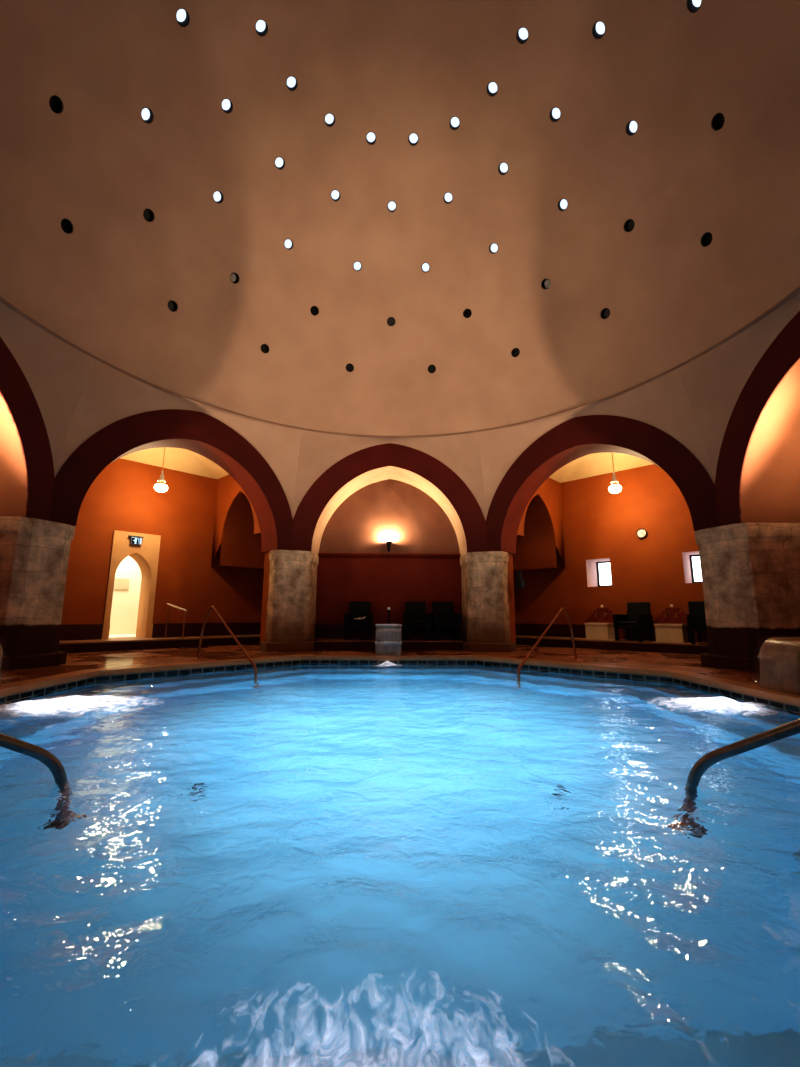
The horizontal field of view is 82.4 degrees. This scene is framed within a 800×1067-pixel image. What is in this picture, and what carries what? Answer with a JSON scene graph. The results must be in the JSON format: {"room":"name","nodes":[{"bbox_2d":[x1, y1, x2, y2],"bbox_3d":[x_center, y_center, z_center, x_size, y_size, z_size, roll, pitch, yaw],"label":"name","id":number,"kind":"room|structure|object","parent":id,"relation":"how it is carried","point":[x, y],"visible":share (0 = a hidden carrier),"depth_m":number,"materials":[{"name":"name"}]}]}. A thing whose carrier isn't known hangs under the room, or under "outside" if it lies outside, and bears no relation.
{"room":"thermal bath house","nodes":[
{"label":"thermal bath house","id":0,"kind":"room"},
{"bbox_2d":[0,516,74,670],"bbox_3d":[-5.463,0.831,6.461,1.036,2.040,1.366,-4,-11,21],"label":"pillar","id":1,"kind":"structure","parent":0,"point":[34,552],"depth_m":6.32,"materials":[{"name":"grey tan-grey stone blocks"}]},
{"bbox_2d":[0,302,95,520],"bbox_3d":[-5.343,-1.802,4.888,1.539,2.600,4.971,0,-10,-1],"label":"wall","id":2,"kind":"structure","parent":0,"point":[43,378],"depth_m":6.33,"materials":[{"name":"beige paint"}]},
{"bbox_2d":[109,556,141,636],"bbox_3d":[-6.912,0.988,11.121,1.580,2.945,3.000,-9,-14,43],"label":"wall","id":3,"kind":"structure","parent":0,"point":[125,603],"depth_m":11.92,"materials":[{"name":"paint"}]},
{"bbox_2d":[114,578,128,589],"bbox_3d":[-7.222,1.309,11.871,0.026,0.280,0.320,-9,-14,43],"label":"notice board","id":4,"kind":"object","parent":3,"relation":"attached to","point":[120,583],"visible":1,"depth_m":11.86,"materials":[{"name":"beige paper"}]},
{"bbox_2d":[58,634,259,652],"bbox_3d":[-5.602,2.325,9.603,0.830,0.205,6.628,-9,-14,43],"label":"step","id":5,"kind":"structure","parent":0,"point":[98,645],"depth_m":9.52,"materials":[{"name":"stone"}]},
{"bbox_2d":[61,458,263,624],"bbox_3d":[-5.893,0.318,10.248,0.001,4.360,6.627,-9,-14,43],"label":"wall","id":6,"kind":"structure","parent":0,"point":[123,497],"depth_m":10.67,"materials":[{"name":"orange paint"}]},
{"bbox_2d":[101,530,160,638],"bbox_3d":[-6.139,1.194,10.310,0.755,2.365,0.970,-9,-14,43],"label":"door frame","id":7,"kind":"structure","parent":6,"relation":"in","point":[146,555],"depth_m":10.28,"materials":[{"name":"beige paint"}]},
{"bbox_2d":[128,535,143,544],"bbox_3d":[-5.886,0.151,10.181,0.070,0.185,0.290,-9,-14,43],"label":"exit sign","id":8,"kind":"object","parent":7,"relation":"attached to","point":[137,540],"visible":1,"depth_m":10.16,"materials":[{"name":"plastic"}]},
{"bbox_2d":[59,622,260,640],"bbox_3d":[-5.889,2.119,9.921,0.030,0.310,6.627,-9,-14,43],"label":"baseboard","id":9,"kind":"structure","parent":6,"relation":"attached to","point":[72,631],"depth_m":10.62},
{"bbox_2d":[121,447,228,478],"bbox_3d":[-5.071,-1.951,9.857,2.250,0.420,3.400,-9,-14,43],"label":"ceiling","id":10,"kind":"structure","parent":0,"point":[178,459],"depth_m":10.82,"materials":[{"name":"beige paint"}]},
{"bbox_2d":[154,448,167,491],"bbox_3d":[-5.078,-1.464,9.804,0.250,1.167,0.250,0,-10,-1],"label":"pendant lamp","id":11,"kind":"object","parent":10,"relation":"hanging from","point":[160,486],"visible":0.89,"depth_m":9.68,"materials":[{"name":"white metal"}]},
{"bbox_2d":[49,360,301,551],"bbox_3d":[-3.752,-1.171,8.431,1.160,2.600,4.760,-9,-14,43],"label":"arch","id":12,"kind":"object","parent":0,"point":[116,415],"depth_m":8.16,"materials":[{"name":"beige paint"}]},
{"bbox_2d":[211,474,264,570],"bbox_3d":[-3.295,-0.431,11.381,2.380,2.470,1.614,-9,-14,43],"label":"wall","id":13,"kind":"structure","parent":0,"point":[236,525],"depth_m":11.40,"materials":[{"name":"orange paint"}]},
{"bbox_2d":[260,550,318,651],"bbox_3d":[-2.241,1.427,9.768,1.366,2.040,1.036,5,-11,-23],"label":"pillar","id":14,"kind":"structure","parent":0,"point":[288,616],"depth_m":9.41,"materials":[{"name":"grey stone"}]},
{"bbox_2d":[1,644,759,684],"bbox_3d":[-0.128,1.528,4.413,16.400,0.001,16.400,0,-10,-1],"label":"floor","id":15,"kind":"structure","parent":0,"point":[126,658],"depth_m":7.92,"materials":[{"name":"red stone"}]},
{"bbox_2d":[0,733,67,783],"bbox_3d":[-2.388,1.021,1.786,0.128,1.489,1.978,-9,-14,43],"label":"handrail","id":16,"kind":"object","parent":15,"relation":"on","point":[44,756],"visible":0.4,"depth_m":2.32,"materials":[{"name":"metal"}]},
{"bbox_2d":[163,603,186,647],"bbox_3d":[-5.008,2.035,10.181,0.690,0.962,0.089,-5,-11,28],"label":"rail","id":17,"kind":"object","parent":15,"relation":"on","point":[168,604],"visible":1,"depth_m":10.24,"materials":[{"name":"brown metal"}]},
{"bbox_2d":[193,606,256,679],"bbox_3d":[-2.607,1.865,6.811,2.038,1.568,0.128,-9,-14,43],"label":"handrail","id":18,"kind":"object","parent":15,"relation":"on","point":[211,607],"visible":0.84,"depth_m":6.99,"materials":[{"name":"brown metal"}]},
{"bbox_2d":[517,607,579,680],"bbox_3d":[2.256,1.902,6.900,0.128,1.568,2.038,-9,-14,43],"label":"handrail","id":19,"kind":"object","parent":15,"relation":"on","point":[562,608],"visible":0.84,"depth_m":7.06,"materials":[{"name":"brown metal"}]},
{"bbox_2d":[687,719,799,785],"bbox_3d":[2.167,1.043,1.800,1.978,1.489,0.128,-9,-14,43],"label":"handrail","id":20,"kind":"object","parent":15,"relation":"on","point":[789,729],"visible":0.38,"depth_m":2.25,"materials":[{"name":"metal"}]},
{"bbox_2d":[315,479,461,638],"bbox_3d":[-0.245,0.485,10.713,4.600,4.240,0.250,0,-10,-1],"label":"wall niche","id":21,"kind":"object","parent":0,"point":[422,563],"visible":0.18,"depth_m":10.65,"materials":[{"name":"red paint"}]},
{"bbox_2d":[386,540,391,552],"bbox_3d":[-0.262,0.294,10.621,0.132,0.305,0.196,0,-10,-1],"label":"wall sconce","id":22,"kind":"object","parent":21,"relation":"attached to","point":[388,542],"visible":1,"depth_m":10.55,"materials":[{"name":"black metal"}]},
{"bbox_2d":[314,638,462,649],"bbox_3d":[-0.244,2.404,9.918,3.280,0.205,0.850,0,-10,-1],"label":"step","id":23,"kind":"structure","parent":0,"point":[319,643],"depth_m":9.53,"materials":[{"name":"red stone"}]},
{"bbox_2d":[344,601,372,639],"bbox_3d":[-0.902,1.895,10.009,0.580,0.824,0.676,0,-10,-1],"label":"lounge chair","id":24,"kind":"object","parent":23,"relation":"on","point":[357,609],"visible":1,"depth_m":10.16,"materials":[{"name":"black plastic"}]},
{"bbox_2d":[348,620,367,623],"bbox_3d":[-0.901,1.920,9.939,0.410,0.070,0.490,0,-10,-1],"label":"cushion","id":25,"kind":"object","parent":24,"relation":"on","point":[349,621],"depth_m":9.71,"materials":[{"name":"black fabric"}]},
{"bbox_2d":[403,602,430,639],"bbox_3d":[0.358,1.905,10.034,0.580,0.824,0.676,0,-10,-1],"label":"lounge chair","id":26,"kind":"object","parent":23,"relation":"on","point":[415,615],"visible":0.99,"depth_m":10.18,"materials":[{"name":"black plastic"}]},
{"bbox_2d":[407,620,426,623],"bbox_3d":[0.359,1.930,9.964,0.410,0.070,0.490,0,-10,-1],"label":"cushion","id":27,"kind":"object","parent":26,"relation":"on","point":[408,621],"depth_m":9.73,"materials":[{"name":"black fabric"}]},
{"bbox_2d":[431,602,461,640],"bbox_3d":[0.997,1.908,10.037,0.580,0.824,0.676,1,-10,-5],"label":"lounge chair","id":28,"kind":"object","parent":23,"relation":"on","point":[443,616],"visible":0.97,"depth_m":10.17,"materials":[{"name":"black plastic"}]},
{"bbox_2d":[438,620,456,623],"bbox_3d":[1.002,1.933,9.967,0.410,0.070,0.490,1,-10,-5],"label":"cushion","id":29,"kind":"object","parent":28,"relation":"on","point":[439,621],"depth_m":9.74,"materials":[{"name":"black fabric"}]},
{"bbox_2d":[291,430,486,556],"bbox_3d":[-0.223,-0.854,10.142,4.971,2.600,1.539,0,-10,-1],"label":"wall","id":30,"kind":"structure","parent":0,"point":[331,467],"depth_m":9.94,"materials":[{"name":"beige paint"}]},
{"bbox_2d":[0,0,799,437],"bbox_3d":[-0.099,-5.231,5.604,10.214,4.692,10.214,0,-10,-1],"label":"ceiling","id":31,"kind":"structure","parent":0,"point":[393,70],"depth_m":7.01,"materials":[{"name":"paint"}]},
{"bbox_2d":[49,95,61,112],"bbox_3d":[-4.214,-5.215,5.513,0.227,0.230,0.170,0,-10,-1],"label":"skylight","id":32,"kind":"object","parent":31,"relation":"hanging from","point":[55,103],"visible":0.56,"depth_m":5.55,"materials":[{"name":"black glass"}]},
{"bbox_2d":[61,218,71,232],"bbox_3d":[-4.608,-4.209,6.234,0.212,0.218,0.170,-2,-10,10],"label":"skylight","id":33,"kind":"object","parent":31,"relation":"hanging from","point":[66,225],"visible":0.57,"depth_m":6.26,"materials":[{"name":"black glass"}]},
{"bbox_2d":[141,107,152,122],"bbox_3d":[-3.549,-5.827,6.330,0.233,0.233,0.170,-2,-10,10],"label":"skylight","id":34,"kind":"object","parent":31,"relation":"hanging from","point":[146,113],"visible":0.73,"depth_m":6.35,"materials":[{"name":"white glass"}]},
{"bbox_2d":[143,209,153,221],"bbox_3d":[-3.934,-4.940,7.071,0.227,0.230,0.170,-4,-11,21],"label":"skylight","id":35,"kind":"object","parent":31,"relation":"hanging from","point":[148,214],"visible":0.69,"depth_m":7.08,"materials":[{"name":"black glass"}]},
{"bbox_2d":[168,300,176,310],"bbox_3d":[-3.959,-3.918,7.872,0.212,0.218,0.170,-6,-12,32],"label":"skylight","id":36,"kind":"object","parent":31,"relation":"hanging from","point":[172,306],"visible":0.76,"depth_m":7.88,"materials":[{"name":"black glass"}]},
{"bbox_2d":[176,8,188,25],"bbox_3d":[-2.791,-6.588,5.785,0.230,0.227,0.170,0,-10,-1],"label":"skylight","id":37,"kind":"object","parent":31,"relation":"hanging from","point":[182,17],"visible":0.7,"depth_m":5.81,"materials":[{"name":"white glass"}]},
{"bbox_2d":[213,191,222,202],"bbox_3d":[-3.052,-5.604,7.585,0.233,0.233,0.170,-6,-12,32],"label":"skylight","id":38,"kind":"object","parent":31,"relation":"hanging from","point":[217,195],"visible":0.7,"depth_m":7.59,"materials":[{"name":"white glass"}]},
{"bbox_2d":[221,98,232,112],"bbox_3d":[-2.607,-6.407,6.806,0.230,0.227,0.170,-4,-11,21],"label":"skylight","id":39,"kind":"object","parent":31,"relation":"hanging from","point":[226,104],"visible":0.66,"depth_m":6.82,"materials":[{"name":"white glass"}]},
{"bbox_2d":[230,273,238,282],"bbox_3d":[-3.070,-4.701,8.403,0.227,0.230,0.170,-9,-14,43],"label":"skylight","id":40,"kind":"object","parent":31,"relation":"hanging from","point":[234,277],"visible":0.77,"depth_m":8.39,"materials":[{"name":"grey glass"}]},
{"bbox_2d":[255,19,267,35],"bbox_3d":[-1.914,-6.954,6.235,0.218,0.212,0.170,-2,-10,10],"label":"skylight","id":41,"kind":"object","parent":31,"relation":"hanging from","point":[261,28],"visible":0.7,"depth_m":6.25,"materials":[{"name":"white glass"}]},
{"bbox_2d":[261,344,268,352],"bbox_3d":[-2.724,-3.689,9.140,0.170,0.218,0.212,7,-12,-34],"label":"skylight","id":42,"kind":"object","parent":31,"relation":"hanging from","point":[264,348],"visible":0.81,"depth_m":9.12,"materials":[{"name":"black glass"}]},
{"bbox_2d":[275,157,284,168],"bbox_3d":[-2.041,-6.251,7.680,0.230,0.227,0.170,-9,-14,43],"label":"skylight","id":43,"kind":"object","parent":31,"relation":"hanging from","point":[279,161],"visible":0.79,"depth_m":7.68,"materials":[{"name":"white glass"}]},
{"bbox_2d":[284,239,292,248],"bbox_3d":[-2.104,-5.429,8.557,0.170,0.233,0.233,7,-12,-34],"label":"skylight","id":44,"kind":"object","parent":31,"relation":"hanging from","point":[288,244],"visible":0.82,"depth_m":8.54,"materials":[{"name":"white glass"}]},
{"bbox_2d":[286,76,296,89],"bbox_3d":[-1.651,-6.836,6.898,0.218,0.212,0.170,-6,-12,32],"label":"skylight","id":45,"kind":"object","parent":31,"relation":"hanging from","point":[291,82],"visible":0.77,"depth_m":6.91,"materials":[{"name":"white glass"}]},
{"bbox_2d":[310,306,318,314],"bbox_3d":[-1.753,-4.536,9.308,0.170,0.230,0.227,5,-11,-23],"label":"skylight","id":46,"kind":"object","parent":31,"relation":"hanging from","point":[314,310],"visible":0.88,"depth_m":9.29,"materials":[{"name":"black glass"}]},
{"bbox_2d":[324,113,334,125],"bbox_3d":[-1.152,-6.743,7.411,0.170,0.212,0.218,7,-12,-34],"label":"skylight","id":47,"kind":"object","parent":31,"relation":"hanging from","point":[329,119],"visible":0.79,"depth_m":7.41,"materials":[{"name":"white glass"}]},
{"bbox_2d":[331,189,339,200],"bbox_3d":[-1.178,-6.143,8.274,0.170,0.227,0.230,5,-11,-23],"label":"skylight","id":48,"kind":"object","parent":31,"relation":"hanging from","point":[335,195],"visible":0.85,"depth_m":8.26,"materials":[{"name":"white glass"}]},
{"bbox_2d":[346,364,353,371],"bbox_3d":[-1.089,-3.558,9.846,0.170,0.218,0.212,2,-10,-12],"label":"skylight","id":49,"kind":"object","parent":31,"relation":"hanging from","point":[349,367],"visible":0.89,"depth_m":9.82,"materials":[{"name":"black glass"}]},
{"bbox_2d":[353,261,361,270],"bbox_3d":[-0.852,-5.328,9.098,0.170,0.233,0.233,2,-10,-12],"label":"skylight","id":50,"kind":"object","parent":31,"relation":"hanging from","point":[357,266],"visible":0.9,"depth_m":9.08,"materials":[{"name":"white glass"}]},
{"bbox_2d":[366,132,375,143],"bbox_3d":[-0.490,-6.690,7.696,0.170,0.212,0.218,2,-10,-12],"label":"skylight","id":51,"kind":"object","parent":31,"relation":"hanging from","point":[370,137],"visible":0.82,"depth_m":7.69,"materials":[{"name":"white glass"}]},
{"bbox_2d":[387,317,394,325],"bbox_3d":[-0.185,-4.469,9.648,0.170,0.230,0.227,0,-10,-1],"label":"skylight","id":52,"kind":"object","parent":31,"relation":"hanging from","point":[391,321],"visible":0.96,"depth_m":9.62,"materials":[{"name":"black glass"}]},
{"bbox_2d":[387,201,396,211],"bbox_3d":[-0.149,-6.099,8.496,0.170,0.227,0.230,0,-10,-1],"label":"skylight","id":53,"kind":"object","parent":31,"relation":"hanging from","point":[391,205],"visible":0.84,"depth_m":8.48,"materials":[{"name":"white glass"}]},
{"bbox_2d":[408,133,418,144],"bbox_3d":[0.232,-6.685,7.711,0.170,0.212,0.218,-2,-10,10],"label":"skylight","id":54,"kind":"object","parent":31,"relation":"hanging from","point":[413,139],"visible":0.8,"depth_m":7.71,"materials":[{"name":"white glass"}]},
{"bbox_2d":[421,262,429,271],"bbox_3d":[0.516,-5.317,9.125,0.170,0.233,0.233,-2,-10,10],"label":"skylight","id":55,"kind":"object","parent":31,"relation":"hanging from","point":[425,267],"visible":0.89,"depth_m":9.10,"materials":[{"name":"white glass"}]},
{"bbox_2d":[428,365,435,372],"bbox_3d":[0.696,-3.544,9.881,0.170,0.218,0.212,-2,-10,10],"label":"skylight","id":56,"kind":"object","parent":31,"relation":"hanging from","point":[431,368],"visible":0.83,"depth_m":9.86,"materials":[{"name":"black glass"}]},
{"bbox_2d":[444,192,452,202],"bbox_3d":[0.887,-6.127,8.315,0.170,0.227,0.230,-4,-11,21],"label":"skylight","id":57,"kind":"object","parent":31,"relation":"hanging from","point":[448,197],"visible":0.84,"depth_m":8.30,"materials":[{"name":"white glass"}]},
{"bbox_2d":[450,116,459,128],"bbox_3d":[0.905,-6.727,7.452,0.170,0.212,0.218,-6,-12,32],"label":"skylight","id":58,"kind":"object","parent":31,"relation":"hanging from","point":[454,121],"visible":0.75,"depth_m":7.45,"materials":[{"name":"white glass"}]},
{"bbox_2d":[463,309,471,317],"bbox_3d":[1.396,-4.511,9.371,0.170,0.230,0.227,-4,-11,21],"label":"skylight","id":59,"kind":"object","parent":31,"relation":"hanging from","point":[467,313],"visible":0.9,"depth_m":9.35,"materials":[{"name":"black glass"}]},
{"bbox_2d":[487,81,497,95],"bbox_3d":[1.426,-6.812,6.959,0.218,0.212,0.170,7,-12,-34],"label":"skylight","id":60,"kind":"object","parent":31,"relation":"hanging from","point":[492,88],"visible":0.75,"depth_m":6.97,"materials":[{"name":"white glass"}]},
{"bbox_2d":[489,243,497,253],"bbox_3d":[1.791,-5.398,8.635,0.170,0.233,0.233,-6,-12,32],"label":"skylight","id":61,"kind":"object","parent":31,"relation":"hanging from","point":[493,248],"visible":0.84,"depth_m":8.62,"materials":[{"name":"white glass"}]},
{"bbox_2d":[498,162,507,173],"bbox_3d":[1.775,-6.221,7.756,0.170,0.227,0.230,-9,-14,43],"label":"skylight","id":62,"kind":"object","parent":31,"relation":"hanging from","point":[503,167],"visible":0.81,"depth_m":7.75,"materials":[{"name":"white glass"}]},
{"bbox_2d":[511,348,519,356],"bbox_3d":[2.359,-3.649,9.241,0.170,0.218,0.212,-6,-12,32],"label":"skylight","id":63,"kind":"object","parent":31,"relation":"hanging from","point":[515,352],"visible":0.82,"depth_m":9.22,"materials":[{"name":"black glass"}]},
{"bbox_2d":[517,27,528,42],"bbox_3d":[1.717,-6.926,6.308,0.218,0.212,0.170,2,-10,-12],"label":"skylight","id":64,"kind":"object","parent":31,"relation":"hanging from","point":[522,33],"visible":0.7,"depth_m":6.33,"materials":[{"name":"white glass"}]},
{"bbox_2d":[542,279,550,288],"bbox_3d":[2.750,-4.656,8.519,0.170,0.230,0.227,-9,-14,43],"label":"skylight","id":65,"kind":"object","parent":31,"relation":"hanging from","point":[546,283],"visible":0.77,"depth_m":8.51,"materials":[{"name":"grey glass"}]},
{"bbox_2d":[550,107,560,120],"bbox_3d":[2.378,-6.368,6.906,0.230,0.227,0.170,5,-11,-23],"label":"skylight","id":66,"kind":"object","parent":31,"relation":"hanging from","point":[555,114],"visible":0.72,"depth_m":6.92,"materials":[{"name":"white glass"}]},
{"bbox_2d":[558,198,567,210],"bbox_3d":[2.779,-5.559,7.701,0.233,0.233,0.170,7,-12,-34],"label":"skylight","id":67,"kind":"object","parent":31,"relation":"hanging from","point":[563,204],"visible":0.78,"depth_m":7.71,"materials":[{"name":"white glass"}]},
{"bbox_2d":[593,21,604,37],"bbox_3d":[2.605,-6.546,5.893,0.230,0.227,0.170,0,-10,-1],"label":"skylight","id":68,"kind":"object","parent":31,"relation":"hanging from","point":[599,27],"visible":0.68,"depth_m":5.92,"materials":[{"name":"white glass"}]},
{"bbox_2d":[601,308,609,318],"bbox_3d":[3.648,-3.858,8.023,0.212,0.218,0.170,7,-12,-34],"label":"skylight","id":69,"kind":"object","parent":31,"relation":"hanging from","point":[605,313],"visible":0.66,"depth_m":8.02,"materials":[{"name":"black glass"}]},
{"bbox_2d":[624,219,634,231],"bbox_3d":[3.670,-4.880,7.222,0.227,0.230,0.170,5,-11,-23],"label":"skylight","id":70,"kind":"object","parent":31,"relation":"hanging from","point":[629,225],"visible":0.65,"depth_m":7.23,"materials":[{"name":"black glass"}]},
{"bbox_2d":[626,120,637,134],"bbox_3d":[3.329,-5.774,6.467,0.233,0.233,0.170,2,-10,-12],"label":"skylight","id":71,"kind":"object","parent":31,"relation":"hanging from","point":[632,126],"visible":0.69,"depth_m":6.49,"materials":[{"name":"white glass"}]},
{"bbox_2d":[688,0,701,11],"bbox_3d":[3.357,-6.011,5.120,0.233,0.233,0.170,-2,-10,10],"label":"skylight","id":72,"kind":"object","parent":31,"relation":"hanging from","point":[693,5],"visible":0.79,"depth_m":5.18,"materials":[{"name":"white glass"}]},
{"bbox_2d":[701,232,711,245],"bbox_3d":[4.365,-4.139,6.413,0.212,0.218,0.170,2,-10,-12],"label":"skylight","id":73,"kind":"object","parent":31,"relation":"hanging from","point":[706,240],"visible":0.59,"depth_m":6.44,"materials":[{"name":"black glass"}]},
{"bbox_2d":[712,113,724,129],"bbox_3d":[4.016,-5.151,5.677,0.227,0.230,0.170,0,-10,-1],"label":"skylight","id":74,"kind":"object","parent":31,"relation":"hanging from","point":[718,121],"visible":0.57,"depth_m":5.71,"materials":[{"name":"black glass"}]},
{"bbox_2d":[0,655,799,713],"bbox_3d":[-0.129,2.108,4.245,7.900,1.220,8.030,0,-10,-1],"label":"pool edge","id":75,"kind":"structure","parent":0,"point":[10,692],"depth_m":6.33,"materials":[{"name":"tile"}]},
{"bbox_2d":[0,644,2,686],"bbox_3d":[-4.130,1.282,4.371,0.712,0.645,0.470,0,-10,-1],"label":"fountain","id":76,"kind":"object","parent":75,"relation":"on","point":[1,650],"visible":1,"depth_m":4.59,"materials":[{"name":"stone"}]},
{"bbox_2d":[375,607,401,654],"bbox_3d":[-0.210,1.847,8.431,0.494,0.974,0.732,0,-10,-1],"label":"fountain","id":77,"kind":"object","parent":75,"relation":"on","point":[388,636],"visible":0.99,"depth_m":8.28,"materials":[{"name":"grey stone"}]},
{"bbox_2d":[0,663,799,1066],"bbox_3d":[-0.127,1.646,4.326,7.484,0.039,7.614,0,-10,-1],"label":"water","id":78,"kind":"object","parent":75,"relation":"in","point":[235,869],"visible":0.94,"depth_m":1.55,"materials":[{"name":"blue liquid"}]},
{"bbox_2d":[0,695,163,717],"bbox_3d":[-3.070,1.599,4.341,1.556,0.084,1.289,0,-10,-1],"label":"foam","id":79,"kind":"object","parent":78,"relation":"on","point":[77,702],"visible":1,"depth_m":4.20,"materials":[{"name":"white"}]},
{"bbox_2d":[264,1019,484,1066],"bbox_3d":[-0.086,1.043,0.926,1.040,0.034,0.403,0,-10,-1],"label":"foam","id":80,"kind":"object","parent":78,"relation":"on","point":[474,1056],"visible":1,"depth_m":0.89,"materials":[{"name":"white"}]},
{"bbox_2d":[376,661,395,665],"bbox_3d":[-0.212,2.232,7.861,0.562,0.090,0.392,0,-10,-1],"label":"foam","id":81,"kind":"object","parent":78,"relation":"on","point":[386,663],"visible":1,"depth_m":7.82,"materials":[{"name":"white"}]},
{"bbox_2d":[657,696,778,715],"bbox_3d":[3.006,1.638,4.463,1.170,0.096,0.987,0,-10,-1],"label":"foam","id":82,"kind":"object","parent":78,"relation":"on","point":[709,703],"visible":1,"depth_m":4.33,"materials":[{"name":"white"}]},
{"bbox_2d":[759,637,799,694],"bbox_3d":[3.876,1.344,4.530,0.712,0.645,0.470,0,-10,-1],"label":"fountain","id":83,"kind":"object","parent":75,"relation":"on","point":[779,657],"visible":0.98,"depth_m":4.51,"materials":[{"name":"stone"}]},
{"bbox_2d":[460,551,515,651],"bbox_3d":[1.773,1.458,9.848,1.366,2.040,1.036,-4,-11,21],"label":"pillar","id":84,"kind":"structure","parent":0,"point":[487,579],"depth_m":9.49,"materials":[{"name":"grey stone"}]},
{"bbox_2d":[516,570,524,587],"bbox_3d":[2.548,0.965,9.678,0.110,0.360,0.180,-9,-14,43],"label":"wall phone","id":85,"kind":"object","parent":84,"relation":"attached to","point":[520,583],"visible":1,"depth_m":9.63,"materials":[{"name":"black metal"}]},
{"bbox_2d":[516,570,521,578],"bbox_3d":[2.524,0.889,9.681,0.090,0.210,0.090,-9,-14,43],"label":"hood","id":86,"kind":"object","parent":85,"relation":"attached to","point":[518,573],"depth_m":9.65,"materials":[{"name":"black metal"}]},
{"bbox_2d":[513,478,564,571],"bbox_3d":[2.790,-0.383,11.502,1.614,2.470,2.380,-9,-14,43],"label":"wall","id":87,"kind":"structure","parent":0,"point":[540,530],"depth_m":11.56,"materials":[{"name":"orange paint"}]},
{"bbox_2d":[478,368,718,553],"bbox_3d":[3.375,-1.115,8.572,4.760,2.600,1.160,-9,-14,43],"label":"wall","id":88,"kind":"structure","parent":0,"point":[655,421],"depth_m":8.35,"materials":[{"name":"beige paint"}]},
{"bbox_2d":[549,452,652,482],"bbox_3d":[4.649,-1.875,10.051,3.400,0.420,2.250,-9,-14,43],"label":"ceiling","id":89,"kind":"structure","parent":0,"point":[594,464],"depth_m":11.02,"materials":[{"name":"beige paint"}]},
{"bbox_2d":[609,453,621,492],"bbox_3d":[4.665,-1.459,9.996,0.250,1.167,0.250,0,-10,-1],"label":"pendant lamp","id":90,"kind":"object","parent":89,"relation":"hanging from","point":[615,487],"visible":0.88,"depth_m":9.87,"materials":[{"name":"white glass"}]},
{"bbox_2d":[513,464,703,624],"bbox_3d":[5.419,0.406,10.473,6.627,4.360,0.001,-9,-14,43],"label":"wall","id":91,"kind":"structure","parent":0,"point":[599,523],"depth_m":10.77,"materials":[{"name":"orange paint"}]},
{"bbox_2d":[586,558,611,586],"bbox_3d":[5.027,0.987,11.257,0.570,0.665,0.720,-9,-14,43],"label":"window","id":92,"kind":"structure","parent":91,"relation":"in","point":[598,570],"depth_m":11.54,"materials":[{"name":"white glass"}]},
{"bbox_2d":[515,623,707,642],"bbox_3d":[5.401,2.207,10.145,6.627,0.310,0.030,-9,-14,43],"label":"baseboard","id":93,"kind":"structure","parent":91,"relation":"attached to","point":[556,630],"depth_m":11.38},
{"bbox_2d":[636,529,646,537],"bbox_3d":[5.511,-0.003,10.422,0.216,0.216,0.050,-9,-14,43],"label":"wall clock","id":94,"kind":"object","parent":91,"relation":"attached to","point":[641,533],"visible":1,"depth_m":10.41,"materials":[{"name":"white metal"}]},
{"bbox_2d":[682,551,701,582],"bbox_3d":[6.521,0.745,9.845,0.570,0.665,0.720,-9,-14,43],"label":"window","id":95,"kind":"structure","parent":91,"relation":"in","point":[691,560],"depth_m":10.19,"materials":[{"name":"white glass"}]},
{"bbox_2d":[516,635,708,654],"bbox_3d":[5.122,2.409,9.816,6.628,0.205,0.830,-9,-14,43],"label":"step","id":96,"kind":"structure","parent":0,"point":[697,648],"depth_m":9.76,"materials":[{"name":"stone"}]},
{"bbox_2d":[584,605,623,639],"bbox_3d":[4.619,2.041,10.578,0.840,0.780,0.473,-9,-14,43],"label":"basin","id":97,"kind":"object","parent":96,"relation":"on","point":[599,625],"visible":0.94,"depth_m":10.47,"materials":[{"name":"stone"}]},
{"bbox_2d":[613,602,653,641],"bbox_3d":[5.052,1.899,9.885,0.676,0.824,0.580,8,-13,-39],"label":"lounge chair","id":98,"kind":"object","parent":96,"relation":"on","point":[638,616],"visible":0.98,"depth_m":9.83,"materials":[{"name":"black plastic"}]},
{"bbox_2d":[618,621,636,624],"bbox_3d":[5.002,1.927,9.838,0.490,0.070,0.410,8,-13,-39],"label":"cushion","id":99,"kind":"object","parent":98,"relation":"on","point":[619,622],"depth_m":9.71,"materials":[{"name":"black fabric"}]},
{"bbox_2d":[653,604,698,642],"bbox_3d":[5.673,1.870,9.582,0.840,0.780,0.473,-9,-14,43],"label":"basin","id":100,"kind":"object","parent":96,"relation":"on","point":[671,625],"visible":0.95,"depth_m":9.50,"materials":[{"name":"stone"}]},
{"bbox_2d":[687,601,706,643],"bbox_3d":[5.999,1.745,8.989,0.580,0.824,0.676,-5,-11,29],"label":"lounge chair","id":101,"kind":"object","parent":96,"relation":"on","point":[696,619],"visible":0.51,"depth_m":9.22,"materials":[{"name":"black plastic"}]},
{"bbox_2d":[694,622,705,625],"bbox_3d":[5.967,1.771,8.927,0.410,0.070,0.490,-5,-11,29],"label":"cushion","id":102,"kind":"object","parent":101,"relation":"on","point":[695,623],"depth_m":8.78,"materials":[{"name":"black fabric"}]},
{"bbox_2d":[678,292,799,525],"bbox_3d":[5.115,-1.720,5.096,1.539,2.600,4.971,0,-10,-1],"label":"arch","id":103,"kind":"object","parent":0,"point":[743,393],"depth_m":6.48,"materials":[{"name":"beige paint"}]},
{"bbox_2d":[694,523,799,671],"bbox_3d":[5.133,0.913,6.672,1.036,2.040,1.366,5,-11,-23],"label":"pillar","id":104,"kind":"structure","parent":0,"point":[750,572],"depth_m":6.46,"materials":[{"name":"stone"},{"name":"dark red plaster"}]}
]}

